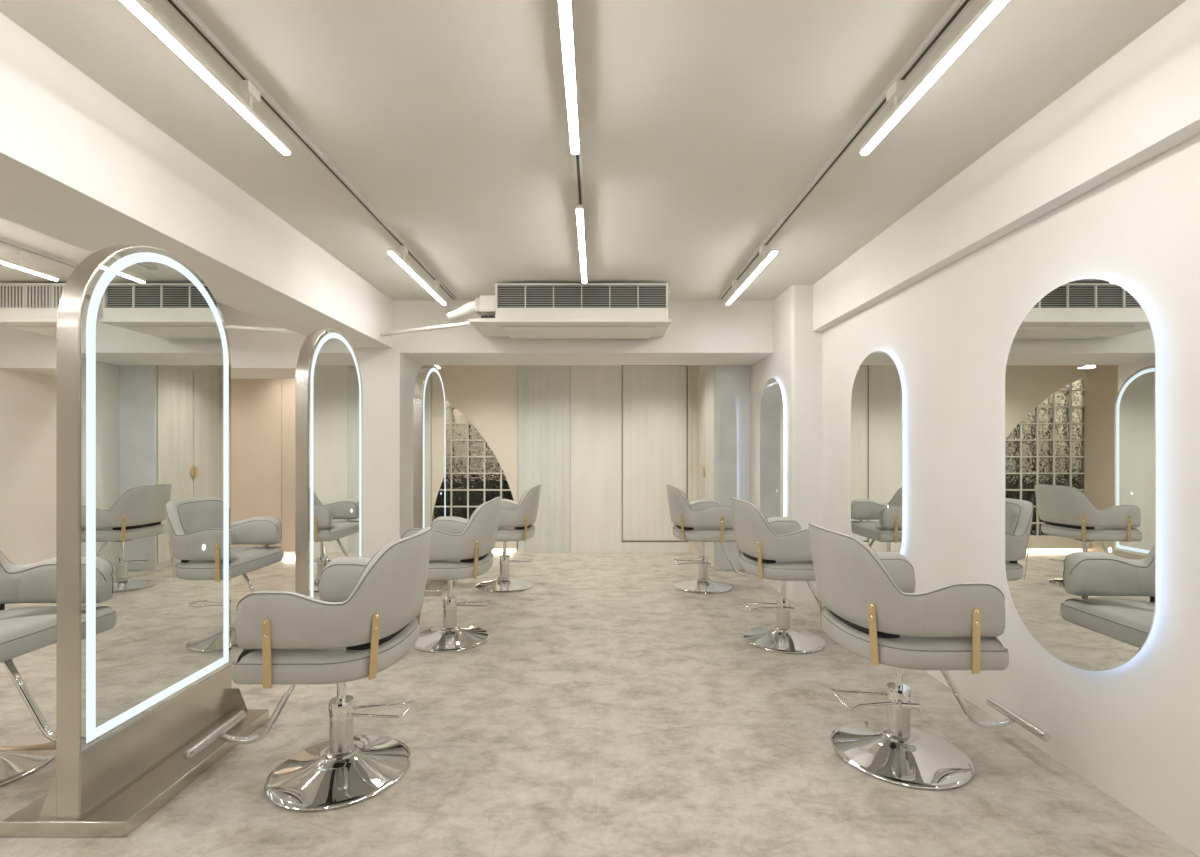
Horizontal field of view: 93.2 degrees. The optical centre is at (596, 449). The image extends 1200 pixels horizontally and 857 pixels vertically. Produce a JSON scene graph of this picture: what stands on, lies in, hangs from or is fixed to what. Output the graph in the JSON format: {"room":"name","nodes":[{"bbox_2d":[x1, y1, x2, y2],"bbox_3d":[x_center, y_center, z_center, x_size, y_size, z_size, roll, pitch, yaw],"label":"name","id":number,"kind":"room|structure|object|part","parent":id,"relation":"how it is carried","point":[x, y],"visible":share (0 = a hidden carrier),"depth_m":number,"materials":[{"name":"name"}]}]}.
{"room":"salon","nodes":[
{"label":"salon","id":0,"kind":"room"},
{"bbox_2d":[0,368,55,564],"bbox_3d":[-5.250,-0.050,2.185,0.100,2.500,9.170,0,0,0],"label":"wall","id":1,"kind":"structure","parent":0,"point":[27,399],"depth_m":5.17,"materials":[{"name":"paint"}]},
{"bbox_2d":[0,302,306,378],"bbox_3d":[-3.732,-1.006,5.295,2.935,0.588,0.730,0,0,0],"label":"beam","id":2,"kind":"structure","parent":1,"relation":"attached to","point":[254,354],"depth_m":4.93,"materials":[{"name":"paint"}]},
{"bbox_2d":[282,379,294,550],"bbox_3d":[-3.755,0.050,6.300,2.890,2.300,0.100,0,0,0],"label":"wall","id":3,"kind":"structure","parent":0,"point":[288,385],"depth_m":6.25,"materials":[{"name":"beige paint"}]},
{"bbox_2d":[231,379,281,549],"bbox_3d":[-4.330,0.050,6.242,1.720,2.300,0.015,0,0,0],"label":"wall","id":4,"kind":"structure","parent":3,"relation":"attached to","point":[256,404],"depth_m":6.24,"materials":[{"name":"beige paint"}]},
{"bbox_2d":[283,551,294,557],"bbox_3d":[-2.910,1.157,6.220,1.100,0.085,0.060,0,0,0],"label":"trim","id":5,"kind":"structure","parent":3,"relation":"attached to","point":[287,554],"depth_m":6.19,"materials":[{"name":"beige paint"}]},
{"bbox_2d":[355,353,422,557],"bbox_3d":[-1.988,0.177,5.295,0.555,2.045,0.730,0,0,0],"label":"column","id":6,"kind":"structure","parent":0,"point":[388,379],"depth_m":4.93,"materials":[{"name":"paint"}]},
{"bbox_2d":[438,365,517,501],"bbox_3d":[-1.586,-0.045,6.680,1.365,2.110,0.020,0,0,0],"label":"wall","id":7,"kind":"structure","parent":0,"point":[486,395],"depth_m":6.67,"materials":[{"name":"beige paint"}]},
{"bbox_2d":[446,401,513,519],"bbox_3d":[-1.622,-0.012,6.752,1.442,2.184,0.117,0,0,0],"label":"window","id":8,"kind":"structure","parent":7,"relation":"in","point":[475,476],"depth_m":6.70,"materials":[{"name":"grey"}]},
{"bbox_2d":[492,548,516,551],"bbox_3d":[-1.601,1.175,6.730,1.333,0.050,0.120,0,0,0],"label":"trim","id":9,"kind":"structure","parent":7,"relation":"attached to","point":[514,550],"depth_m":6.67,"materials":[{"name":"beige paint"}]},
{"bbox_2d":[494,541,516,548],"bbox_3d":[-1.601,1.080,6.695,1.333,0.140,0.190,0,0,0],"label":"baseboard","id":10,"kind":"structure","parent":7,"relation":"attached to","point":[498,544],"depth_m":6.60,"materials":[{"name":"beige paint"}]},
{"bbox_2d":[518,365,569,551],"bbox_3d":[-0.616,0.050,6.673,0.616,2.300,0.030,0,0,0],"label":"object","id":11,"kind":"structure","parent":7,"relation":"attached to","point":[543,390],"depth_m":6.66,"materials":[{"name":"beige wood"}]},
{"bbox_2d":[0,0,1185,299],"bbox_3d":[-1.710,-1.350,1.265,7.180,0.100,7.530,0,0,0],"label":"ceiling","id":12,"kind":"structure","parent":0,"point":[703,122],"depth_m":2.18,"materials":[{"name":"paint"}]},
{"bbox_2d":[0,237,77,267],"bbox_3d":[-3.650,-1.288,0.960,0.038,0.024,6.520,0,0,0],"label":"track","id":13,"kind":"object","parent":12,"relation":"attached to","point":[2,240],"visible":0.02,"depth_m":3.69,"materials":[{"name":"grey metal"}]},
{"bbox_2d":[0,249,58,280],"bbox_3d":[-3.690,-1.216,3.280,0.035,0.122,1.190,0,0,0],"label":"lamp","id":14,"kind":"object","parent":13,"relation":"attached to","point":[22,254],"visible":1,"depth_m":3.64,"materials":[{"name":"white plastic"}]},
{"bbox_2d":[0,283,217,336],"bbox_3d":[-3.949,-1.129,4.614,1.430,0.342,0.572,0,0,0],"label":"air conditioner","id":15,"kind":"object","parent":12,"relation":"attached to","point":[31,307],"visible":0.32,"depth_m":4.34,"materials":[{"name":"white plastic"}]},
{"bbox_3d":[-3.945,-1.175,4.353,1.350,0.199,0.034,0,0,0],"label":"grille frame","id":16,"kind":"part","parent":15,"relation":"part of","materials":[{"name":"white plastic"}]},
{"bbox_3d":[-3.970,-0.969,4.675,1.240,0.022,0.410,0,0,0],"label":"panel","id":17,"kind":"part","parent":15,"relation":"part of","materials":[{"name":"white plastic"}]},
{"bbox_2d":[225,325,295,332],"bbox_3d":[-2.757,-0.970,4.525,0.982,0.054,0.040,0,0,-9],"label":"pipe trunking","id":18,"kind":"object","parent":15,"relation":"attached to","point":[227,326],"visible":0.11,"depth_m":4.52,"materials":[{"name":"white plastic"}]},
{"bbox_2d":[0,12,392,347],"bbox_3d":[-2.018,-1.093,1.265,0.495,0.415,7.330,0,0,0],"label":"beam","id":19,"kind":"structure","parent":12,"relation":"attached to","point":[81,168],"depth_m":2.28,"materials":[{"name":"paint"}]},
{"bbox_2d":[163,0,455,299],"bbox_3d":[-1.215,-1.288,1.270,0.038,0.024,7.140,0,0,0],"label":"track","id":20,"kind":"object","parent":12,"relation":"attached to","point":[178,7],"visible":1,"depth_m":2.19,"materials":[{"name":"grey metal"}]},
{"bbox_2d":[120,0,290,154],"bbox_3d":[-1.215,-1.216,1.630,0.035,0.122,1.190,0,0,0],"label":"lamp","id":21,"kind":"object","parent":20,"relation":"attached to","point":[143,12],"visible":1,"depth_m":1.77,"materials":[{"name":"white plastic"}]},
{"bbox_3d":[-1.215,-1.214,1.990,0.011,0.060,0.012,0,0,0],"label":"stem","id":22,"kind":"part","parent":21,"relation":"part of","materials":[{"name":"white metal"}]},
{"bbox_2d":[387,246,446,304],"bbox_3d":[-1.215,-1.216,3.935,0.035,0.122,1.190,0,0,0],"label":"lamp","id":23,"kind":"object","parent":20,"relation":"attached to","point":[402,249],"visible":1,"depth_m":3.72,"materials":[{"name":"white plastic"}]},
{"bbox_2d":[447,283,671,338],"bbox_3d":[-0.295,-1.129,4.614,1.759,0.342,0.572,0,0,0],"label":"air conditioner","id":24,"kind":"object","parent":12,"relation":"attached to","point":[519,310],"visible":1,"depth_m":4.36,"materials":[{"name":"white plastic"}]},
{"bbox_3d":[-0.139,-0.969,4.675,1.213,0.022,0.410,0,0,0],"label":"panel","id":25,"kind":"part","parent":24,"relation":"part of","materials":[{"name":"white plastic"}]},
{"bbox_3d":[-0.114,-1.175,4.353,1.323,0.199,0.034,0,0,0],"label":"grille frame","id":26,"kind":"part","parent":24,"relation":"part of","materials":[{"name":"white plastic"}]},
{"bbox_2d":[353,300,773,364],"bbox_3d":[-0.362,-1.073,5.295,3.805,0.455,0.730,0,0,0],"label":"beam","id":27,"kind":"structure","parent":12,"relation":"attached to","point":[700,332],"depth_m":4.93,"materials":[{"name":"paint"}]},
{"bbox_2d":[381,322,470,336],"bbox_3d":[-1.378,-0.967,4.535,0.829,0.067,0.048,0,0,17],"label":"pipe trunking","id":28,"kind":"object","parent":27,"relation":"attached to","point":[460,324],"visible":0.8,"depth_m":4.51,"materials":[{"name":"white plastic"}]},
{"bbox_2d":[572,0,587,270],"bbox_3d":[-0.083,-1.288,0.870,0.038,0.024,6.340,0,0,0],"label":"track","id":29,"kind":"object","parent":12,"relation":"attached to","point":[577,158],"visible":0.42,"depth_m":2.54,"materials":[{"name":"grey metal"}]},
{"bbox_2d":[558,0,579,153],"bbox_3d":[-0.083,-1.216,1.625,0.035,0.122,1.190,0,0,0],"label":"lamp","id":30,"kind":"object","parent":29,"relation":"attached to","point":[565,6],"visible":1,"depth_m":1.73,"materials":[{"name":"white plastic"}]},
{"bbox_2d":[576,204,586,282],"bbox_3d":[-0.083,-1.216,3.340,0.035,0.122,1.190,0,0,0],"label":"lamp","id":31,"kind":"object","parent":29,"relation":"attached to","point":[580,207],"visible":1,"depth_m":3.11,"materials":[{"name":"white plastic"}]},
{"bbox_2d":[718,0,973,299],"bbox_3d":[1.056,-1.288,1.270,0.038,0.024,7.140,0,0,0],"label":"track","id":32,"kind":"object","parent":12,"relation":"attached to","point":[958,7],"visible":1,"depth_m":2.20,"materials":[{"name":"grey metal"}]},
{"bbox_2d":[726,245,777,304],"bbox_3d":[1.050,-1.216,3.930,0.035,0.122,1.190,0,0,0],"label":"lamp","id":33,"kind":"object","parent":32,"relation":"attached to","point":[763,249],"visible":1,"depth_m":3.73,"materials":[{"name":"white plastic"}]},
{"bbox_2d":[860,0,1008,154],"bbox_3d":[1.050,-1.216,1.630,0.035,0.122,1.190,0,0,0],"label":"lamp","id":34,"kind":"object","parent":32,"relation":"attached to","point":[991,8],"visible":1,"depth_m":1.77,"materials":[{"name":"white plastic"}]},
{"bbox_3d":[1.050,-1.214,1.990,0.011,0.060,0.012,0,0,0],"label":"stem","id":35,"kind":"part","parent":34,"relation":"part of","materials":[{"name":"white metal"}]},
{"bbox_2d":[0,552,1198,856],"bbox_3d":[-1.710,1.250,2.535,7.180,0.100,10.070,0,0,0],"label":"floor","id":36,"kind":"structure","parent":0,"point":[608,708],"depth_m":2.23,"materials":[{"name":"concrete"}]},
{"bbox_2d":[0,551,55,785],"bbox_3d":[-2.260,0.752,2.126,0.797,0.891,0.641,0,0,0],"label":"salon chair","id":37,"kind":"object","parent":36,"relation":"on","point":[23,630],"visible":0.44,"depth_m":2.20,"materials":[{"name":"grey leather"}]},
{"bbox_3d":[-2.359,0.706,2.126,0.492,0.113,0.608,0,0,0],"label":"seat","id":38,"kind":"part","parent":37,"relation":"part of","materials":[{"name":"grey leather"}]},
{"bbox_2d":[0,245,268,836],"bbox_3d":[-1.652,0.225,2.139,0.392,1.950,0.767,0,0,0],"label":"floor mirror","id":39,"kind":"object","parent":36,"relation":"on","point":[144,666],"visible":1,"depth_m":1.99,"materials":[{"name":"silver metal"}]},
{"bbox_3d":[-1.652,1.176,2.139,0.392,0.048,0.767,0,0,0],"label":"plate","id":40,"kind":"part","parent":39,"relation":"part of","materials":[{"name":"silver metal"}]},
{"bbox_3d":[-1.652,0.201,2.140,0.070,1.902,0.740,0,0,0],"label":"frame","id":41,"kind":"part","parent":39,"relation":"part of","materials":[{"name":"silver metal"}]},
{"bbox_2d":[80,247,230,752],"bbox_3d":[-1.616,0.103,2.140,0.004,1.694,0.728,0,0,0],"label":"mirror glass","id":42,"kind":"object","parent":39,"relation":"on","point":[155,355],"depth_m":2.05,"materials":[{"name":"white"}]},
{"bbox_3d":[-1.615,1.048,2.140,0.004,0.188,0.736,0,0,0],"label":"panel","id":43,"kind":"part","parent":39,"relation":"part of","materials":[{"name":"silver metal"}]},
{"bbox_2d":[231,516,283,648],"bbox_3d":[-2.288,0.752,3.600,0.797,0.891,0.641,0,0,0],"label":"salon chair","id":44,"kind":"object","parent":36,"relation":"on","point":[260,530],"visible":0.23,"depth_m":3.83,"materials":[{"name":"leather"},{"name":"polished chrome"},{"name":"brass"}]},
{"bbox_3d":[-2.387,0.706,3.600,0.492,0.113,0.608,0,0,0],"label":"seat","id":45,"kind":"part","parent":44,"relation":"part of","materials":[{"name":"grey leather"}]},
{"bbox_2d":[184,527,432,810],"bbox_3d":[-1.040,0.752,2.126,0.797,0.891,0.641,0,0,0],"label":"salon chair","id":46,"kind":"object","parent":36,"relation":"on","point":[365,619],"visible":1,"depth_m":1.93,"materials":[{"name":"leather"},{"name":"polished chrome"},{"name":"brass"}]},
{"bbox_3d":[-0.941,0.706,2.126,0.492,0.113,0.608,0,0,0],"label":"seat","id":47,"kind":"part","parent":46,"relation":"part of","materials":[{"name":"grey leather"}]},
{"bbox_3d":[-0.826,0.978,2.142,0.261,0.036,0.156,0,0,0],"label":"pump lever","id":48,"kind":"part","parent":46,"relation":"part of","materials":[{"name":"silver metal"}]},
{"bbox_2d":[295,329,361,599],"bbox_3d":[-1.652,0.225,3.543,0.392,1.950,0.767,0,0,0],"label":"floor mirror","id":49,"kind":"object","parent":36,"relation":"on","point":[328,382],"visible":0.76,"depth_m":3.38,"materials":[{"name":"silver metal"}]},
{"bbox_2d":[413,365,457,595],"bbox_3d":[-1.470,0.225,5.029,0.392,1.950,0.767,0,0,0],"label":"floor mirror","id":50,"kind":"object","parent":36,"relation":"on","point":[429,400],"visible":0.75,"depth_m":4.86,"materials":[{"name":"silver metal"}]},
{"bbox_3d":[-1.470,0.201,5.030,0.070,1.902,0.740,0,0,0],"label":"frame","id":51,"kind":"part","parent":50,"relation":"part of","materials":[{"name":"silver metal"}]},
{"bbox_2d":[422,366,445,527],"bbox_3d":[-1.434,0.103,5.030,0.004,1.694,0.728,0,0,0],"label":"mirror glass","id":52,"kind":"object","parent":50,"relation":"on","point":[433,392],"depth_m":4.98,"materials":[{"name":"white"}]},
{"bbox_3d":[-1.470,1.176,5.029,0.392,0.048,0.767,0,0,0],"label":"plate","id":53,"kind":"part","parent":50,"relation":"part of","materials":[{"name":"silver metal"}]},
{"bbox_2d":[402,497,500,652],"bbox_3d":[-1.014,0.752,3.600,0.797,0.891,0.641,0,0,0],"label":"salon chair","id":54,"kind":"object","parent":36,"relation":"on","point":[461,548],"visible":0.84,"depth_m":3.41,"materials":[{"name":"leather"},{"name":"polished chrome"},{"name":"brass"}]},
{"bbox_3d":[-0.915,0.706,3.600,0.492,0.113,0.608,0,0,0],"label":"seat","id":55,"kind":"part","parent":54,"relation":"part of","materials":[{"name":"grey leather"}]},
{"bbox_3d":[-0.800,0.978,3.616,0.261,0.036,0.156,0,0,0],"label":"pump lever","id":56,"kind":"part","parent":54,"relation":"part of","materials":[{"name":"silver metal"}]},
{"bbox_2d":[476,484,540,592],"bbox_3d":[-0.894,0.752,5.000,0.797,0.891,0.641,0,0,0],"label":"salon chair","id":57,"kind":"object","parent":36,"relation":"on","point":[516,519],"visible":0.73,"depth_m":4.81,"materials":[{"name":"grey leather"},{"name":"polished chrome"},{"name":"brushed brass"}]},
{"bbox_3d":[-0.795,0.706,5.000,0.492,0.113,0.608,0,0,0],"label":"seat","id":58,"kind":"part","parent":57,"relation":"part of","materials":[{"name":"grey leather"}]},
{"bbox_3d":[-0.680,0.978,5.016,0.261,0.036,0.156,0,0,0],"label":"pump lever","id":59,"kind":"part","parent":57,"relation":"part of","materials":[{"name":"silver metal"}]},
{"bbox_2d":[571,365,621,551],"bbox_3d":[-0.004,0.050,6.682,0.600,2.300,0.036,0,0,0],"label":"wall panel","id":60,"kind":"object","parent":36,"relation":"on","point":[596,390],"depth_m":6.66,"materials":[{"name":"beige wood"}]},
{"bbox_2d":[517,365,686,551],"bbox_3d":[0.133,0.050,6.730,2.135,2.300,0.080,0,0,0],"label":"wall panel","id":61,"kind":"object","parent":36,"relation":"on","point":[570,365],"visible":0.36,"depth_m":6.69,"materials":[{"name":"beige wood"}]},
{"bbox_2d":[622,365,687,541],"bbox_3d":[0.683,0.040,6.677,0.771,2.080,0.038,0,0,0],"label":"door","id":62,"kind":"structure","parent":61,"relation":"attached to","point":[654,398],"depth_m":6.67,"materials":[{"name":"beige wood"}]},
{"bbox_2d":[622,542,688,551],"bbox_3d":[0.688,1.142,6.678,0.784,0.116,0.044,0,0,0],"label":"baseboard","id":63,"kind":"structure","parent":36,"relation":"on","point":[626,546],"depth_m":6.66,"materials":[{"name":"beige wood"}]},
{"bbox_2d":[688,365,691,551],"bbox_3d":[1.097,0.050,6.683,0.046,2.300,0.034,0,0,0],"label":"trim","id":64,"kind":"structure","parent":36,"relation":"on","point":[689,366],"depth_m":6.67,"materials":[{"name":"beige paint"}]},
{"bbox_2d":[692,365,698,551],"bbox_3d":[1.162,0.050,6.679,0.076,2.300,0.042,0,0,0],"label":"trim","id":65,"kind":"structure","parent":36,"relation":"on","point":[695,368],"depth_m":6.66,"materials":[{"name":"beige paint"}]},
{"bbox_2d":[667,484,750,593],"bbox_3d":[1.019,0.752,4.970,0.797,0.891,0.641,0,0,0],"label":"salon chair","id":66,"kind":"object","parent":36,"relation":"on","point":[702,520],"visible":0.96,"depth_m":4.73,"materials":[{"name":"grey leather"},{"name":"polished chrome"},{"name":"brushed brass"}]},
{"bbox_3d":[0.805,0.978,4.954,0.261,0.036,0.156,0,0,0],"label":"pump lever","id":67,"kind":"part","parent":66,"relation":"part of","materials":[{"name":"silver metal"}]},
{"bbox_3d":[0.920,0.706,4.970,0.492,0.113,0.608,0,0,0],"label":"seat","id":68,"kind":"part","parent":66,"relation":"part of","materials":[{"name":"grey leather"}]},
{"bbox_2d":[697,365,749,569],"bbox_3d":[1.353,0.051,6.157,0.370,2.298,0.986,0,0,0],"label":"wall","id":69,"kind":"structure","parent":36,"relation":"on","point":[723,391],"depth_m":5.66,"materials":[{"name":"beige paint"}]},
{"bbox_3d":[1.190,0.135,6.420,0.019,2.010,0.431,0,0,0],"label":"door","id":70,"kind":"part","parent":69,"relation":"part of","materials":[{"name":"white wood"}]},
{"bbox_3d":[1.190,0.135,5.948,0.019,2.010,0.496,0,0,0],"label":"door","id":71,"kind":"part","parent":69,"relation":"part of","materials":[{"name":"white wood"}]},
{"bbox_3d":[1.359,0.051,5.672,0.358,2.298,0.016,0,0,0],"label":"panel","id":72,"kind":"part","parent":69,"relation":"part of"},
{"bbox_2d":[730,497,825,653],"bbox_3d":[1.264,0.752,3.580,0.797,0.891,0.641,0,0,0],"label":"salon chair","id":73,"kind":"object","parent":36,"relation":"on","point":[773,548],"visible":0.88,"depth_m":3.40,"materials":[{"name":"grey leather"},{"name":"polished chrome"},{"name":"brushed brass"}]},
{"bbox_3d":[1.050,0.978,3.564,0.261,0.036,0.156,0,0,0],"label":"pump lever","id":74,"kind":"part","parent":73,"relation":"part of","materials":[{"name":"silver metal"}]},
{"bbox_3d":[1.165,0.706,3.580,0.492,0.113,0.608,0,0,0],"label":"seat","id":75,"kind":"part","parent":73,"relation":"part of","materials":[{"name":"grey leather"}]},
{"bbox_2d":[808,523,1050,789],"bbox_3d":[1.280,0.752,2.245,0.797,0.891,0.641,0,0,0],"label":"salon chair","id":76,"kind":"object","parent":36,"relation":"on","point":[872,609],"visible":1,"depth_m":2.06,"materials":[{"name":"grey leather"},{"name":"polished chrome"},{"name":"brushed brass"}]},
{"bbox_3d":[1.066,0.978,2.229,0.261,0.036,0.156,0,0,0],"label":"pump lever","id":77,"kind":"part","parent":76,"relation":"part of","materials":[{"name":"silver metal"}]},
{"bbox_3d":[1.181,0.706,2.245,0.492,0.113,0.608,0,0,0],"label":"seat","id":78,"kind":"part","parent":76,"relation":"part of","materials":[{"name":"grey leather"}]},
{"bbox_2d":[822,133,1199,856],"bbox_3d":[1.830,-0.050,2.185,0.100,2.500,9.170,0,0,0],"label":"wall","id":79,"kind":"structure","parent":0,"point":[1131,730],"depth_m":2.22,"materials":[{"name":"paint"}]},
{"bbox_2d":[760,378,784,518],"bbox_3d":[1.524,0.088,4.905,0.032,1.416,0.650,0,0,0],"label":"wall mirror","id":80,"kind":"object","parent":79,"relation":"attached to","point":[772,409],"visible":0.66,"depth_m":4.86,"materials":[{"name":"white mirror"}]},
{"bbox_2d":[750,285,821,601],"bbox_3d":[1.660,-0.050,5.568,0.240,2.500,2.204,0,0,0],"label":"column","id":81,"kind":"structure","parent":79,"relation":"attached to","point":[795,363],"depth_m":4.47,"materials":[{"name":"paint"}]},
{"bbox_2d":[851,351,902,552],"bbox_3d":[1.764,0.088,3.570,0.032,1.416,0.650,0,0,0],"label":"wall mirror","id":82,"kind":"object","parent":79,"relation":"attached to","point":[877,391],"visible":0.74,"depth_m":3.53,"materials":[{"name":"silver"}]},
{"bbox_2d":[813,0,1199,330],"bbox_3d":[1.742,-1.118,1.033,0.075,0.364,6.866,0,0,0],"label":"beam","id":83,"kind":"structure","parent":79,"relation":"attached to","point":[1143,101],"depth_m":2.13,"materials":[{"name":"paint"}]},
{"bbox_2d":[1005,279,1155,670],"bbox_3d":[1.764,0.088,2.100,0.032,1.416,0.650,0,0,0],"label":"wall mirror","id":84,"kind":"object","parent":79,"relation":"attached to","point":[1080,376],"visible":1,"depth_m":2.04,"materials":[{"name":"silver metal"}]}
]}

